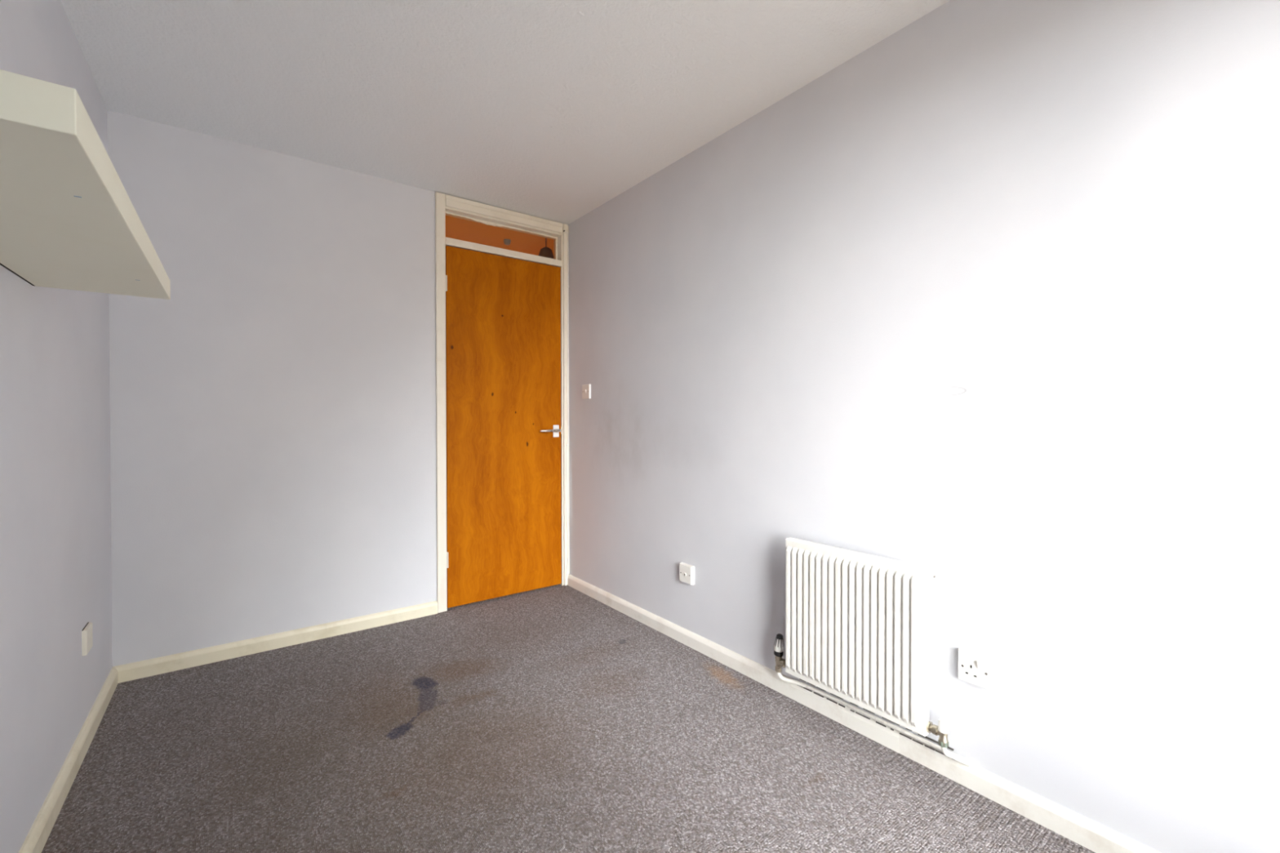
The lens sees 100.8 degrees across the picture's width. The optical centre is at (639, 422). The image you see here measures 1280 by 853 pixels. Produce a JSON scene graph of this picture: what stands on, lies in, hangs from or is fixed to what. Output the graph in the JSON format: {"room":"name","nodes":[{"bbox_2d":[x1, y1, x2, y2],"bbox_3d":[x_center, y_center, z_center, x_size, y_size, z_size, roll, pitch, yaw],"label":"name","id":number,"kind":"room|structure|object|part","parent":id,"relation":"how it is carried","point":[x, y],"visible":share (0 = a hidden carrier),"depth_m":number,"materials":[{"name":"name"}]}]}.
{"room":"empty bedroom","nodes":[
{"label":"empty bedroom","id":0,"kind":"room"},
{"bbox_2d":[0,0,112,852],"bbox_3d":[-1.154,-0.088,0.760,0.100,2.300,3.560,0,1,-37],"label":"wall","id":1,"kind":"structure","parent":0,"point":[55,553],"depth_m":1.43,"materials":[{"name":"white paint"}]},
{"bbox_2d":[18,666,118,852],"bbox_3d":[-1.105,1.028,0.805,0.018,0.066,3.360,0,1,-37],"label":"baseboard","id":2,"kind":"structure","parent":1,"relation":"attached to","point":[36,839],"depth_m":1.52,"materials":[{"name":"white wood"}]},
{"bbox_2d":[0,69,170,299],"bbox_3d":[-1.097,-0.368,0.980,0.260,0.056,1.089,0,1,-37],"label":"floating shelf","id":3,"kind":"object","parent":1,"relation":"attached to","point":[68,220],"visible":1,"depth_m":0.84,"materials":[{"name":"beige laminate"}]},
{"bbox_2d":[81,622,93,656],"bbox_3d":[-1.838,0.719,1.763,0.012,0.084,0.087,0,1,-37],"label":"blank plate","id":4,"kind":"object","parent":1,"relation":"attached to","point":[86,632],"visible":1,"depth_m":1.74,"materials":[{"name":"beige plastic"}]},
{"bbox_2d":[106,110,568,666],"bbox_3d":[-1.325,-0.105,2.801,2.095,2.300,0.100,0,1,-37],"label":"wall","id":5,"kind":"structure","parent":0,"point":[273,449],"depth_m":2.44,"materials":[{"name":"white paint"}]},
{"bbox_2d":[112,600,437,683],"bbox_3d":[-1.616,1.014,2.515,1.271,0.066,0.018,0,1,-37],"label":"baseboard","id":6,"kind":"structure","parent":5,"relation":"attached to","point":[171,663],"depth_m":2.43,"materials":[{"name":"white wood"}]},
{"bbox_2d":[435,191,568,613],"bbox_3d":[-0.812,-0.107,3.177,0.824,2.296,0.120,0,1,-37],"label":"trim","id":7,"kind":"structure","parent":5,"relation":"attached to","point":[445,205],"depth_m":3.00,"materials":[{"name":"white wood"}]},
{"bbox_3d":[-1.090,-0.104,2.905,0.052,2.296,0.016,0,1,-37],"label":"architrave","id":8,"kind":"part","parent":7,"relation":"part of","materials":[{"name":"white wood"}]},
{"bbox_3d":[-0.782,-1.223,3.131,0.726,0.064,0.015,0,1,-37],"label":"architrave","id":9,"kind":"part","parent":7,"relation":"part of","materials":[{"name":"white wood"}]},
{"bbox_3d":[-0.776,-1.239,3.123,0.726,0.024,0.005,0,1,-37],"label":"head moulding","id":10,"kind":"part","parent":7,"relation":"part of","materials":[{"name":"white wood"}]},
{"bbox_3d":[-0.473,-0.109,3.373,0.032,2.296,0.016,0,1,-37],"label":"architrave","id":11,"kind":"part","parent":7,"relation":"part of","materials":[{"name":"white wood"}]},
{"bbox_2d":[445,245,562,608],"bbox_3d":[-0.780,0.026,3.142,0.726,2.007,0.091,0,1,-37],"label":"door","id":12,"kind":"structure","parent":5,"relation":"in","point":[504,430],"depth_m":3.13,"materials":[{"name":"brown wood"}]},
{"bbox_3d":[-0.558,0.052,3.282,0.140,0.022,0.046,0,1,-37],"label":"lever","id":13,"kind":"part","parent":12,"relation":"part of","materials":[{"name":"silver metal"}]},
{"bbox_3d":[-0.529,0.055,3.337,0.041,0.076,0.008,0,1,-37],"label":"handle","id":14,"kind":"part","parent":12,"relation":"part of","materials":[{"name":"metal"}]},
{"bbox_2d":[564,231,568,585],"bbox_3d":[-0.464,-0.086,3.365,0.032,2.245,0.012,0,1,-37],"label":"door frame","id":15,"kind":"structure","parent":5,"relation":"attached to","point":[564,231],"depth_m":3.36,"materials":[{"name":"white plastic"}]},
{"bbox_2d":[60,0,950,255],"bbox_3d":[-0.255,-1.301,2.123,3.195,0.100,4.660,0,1,-37],"label":"ceiling","id":16,"kind":"structure","parent":0,"point":[553,110],"depth_m":1.92,"materials":[{"name":"paint"}]},
{"bbox_2d":[503,239,511,245],"bbox_3d":[-0.920,-1.247,3.674,0.048,0.033,0.048,0,1,-37],"label":"ceiling fitting","id":17,"kind":"object","parent":16,"relation":"attached to","point":[507,242],"visible":1,"depth_m":3.66,"materials":[{"name":"grey plastic"}]},
{"bbox_2d":[538,238,553,258],"bbox_3d":[-0.636,-1.181,3.591,0.112,0.165,0.112,0,1,-37],"label":"lampshade","id":18,"kind":"object","parent":16,"relation":"hanging from","point":[545,251],"visible":0.64,"depth_m":3.55,"materials":[{"name":"fabric"}]},
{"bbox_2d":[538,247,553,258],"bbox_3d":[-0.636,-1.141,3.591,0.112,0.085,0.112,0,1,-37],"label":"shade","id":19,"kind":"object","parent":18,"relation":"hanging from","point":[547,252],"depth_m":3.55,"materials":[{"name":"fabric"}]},
{"bbox_2d":[41,584,1095,852],"bbox_3d":[-0.252,1.099,2.143,3.195,0.100,4.660,0,1,-37],"label":"floor","id":20,"kind":"structure","parent":0,"point":[555,719],"depth_m":1.66,"materials":[{"name":"grey carpet"}]},
{"bbox_2d":[568,0,1279,852],"bbox_3d":[0.595,-0.102,2.086,0.100,2.300,3.560,0,1,-37],"label":"wall","id":21,"kind":"structure","parent":0,"point":[988,300],"depth_m":1.45,"materials":[{"name":"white paint"}]},
{"bbox_2d":[582,384,591,399],"bbox_3d":[-0.327,-0.186,3.206,0.015,0.086,0.086,0,1,-37],"label":"light switch","id":22,"kind":"object","parent":21,"relation":"attached to","point":[586,388],"visible":1,"depth_m":3.20,"materials":[{"name":"white plastic"}]},
{"bbox_2d":[679,562,694,585],"bbox_3d":[0.218,0.712,2.490,0.022,0.086,0.086,0,1,-37],"label":"wall outlet","id":23,"kind":"object","parent":21,"relation":"attached to","point":[686,571],"visible":1,"depth_m":2.48,"materials":[{"name":"white plastic"}]},
{"bbox_2d":[567,574,1161,852],"bbox_3d":[0.554,1.006,2.051,0.021,0.085,3.342,0,1,-37],"label":"baseboard","id":24,"kind":"structure","parent":21,"relation":"attached to","point":[1097,837],"depth_m":1.66,"materials":[{"name":"white wood"}]},
{"bbox_2d":[773,537,969,766],"bbox_3d":[0.723,0.709,1.767,0.091,0.560,0.666,0,1,-37],"label":"radiator","id":25,"kind":"object","parent":21,"relation":"attached to","point":[857,623],"visible":1,"depth_m":1.71,"materials":[{"name":"white metal"}]},
{"bbox_3d":[0.694,0.678,1.764,0.041,0.498,0.498,0,1,-37],"label":"panel","id":26,"kind":"part","parent":25,"relation":"part of","materials":[{"name":"white metal"}]},
{"bbox_2d":[958,648,993,690],"bbox_3d":[0.958,0.706,1.517,0.020,0.088,0.086,0,1,-37],"label":"power socket","id":27,"kind":"object","parent":21,"relation":"attached to","point":[974,668],"visible":1,"depth_m":1.51,"materials":[{"name":"white plastic"}]}
]}

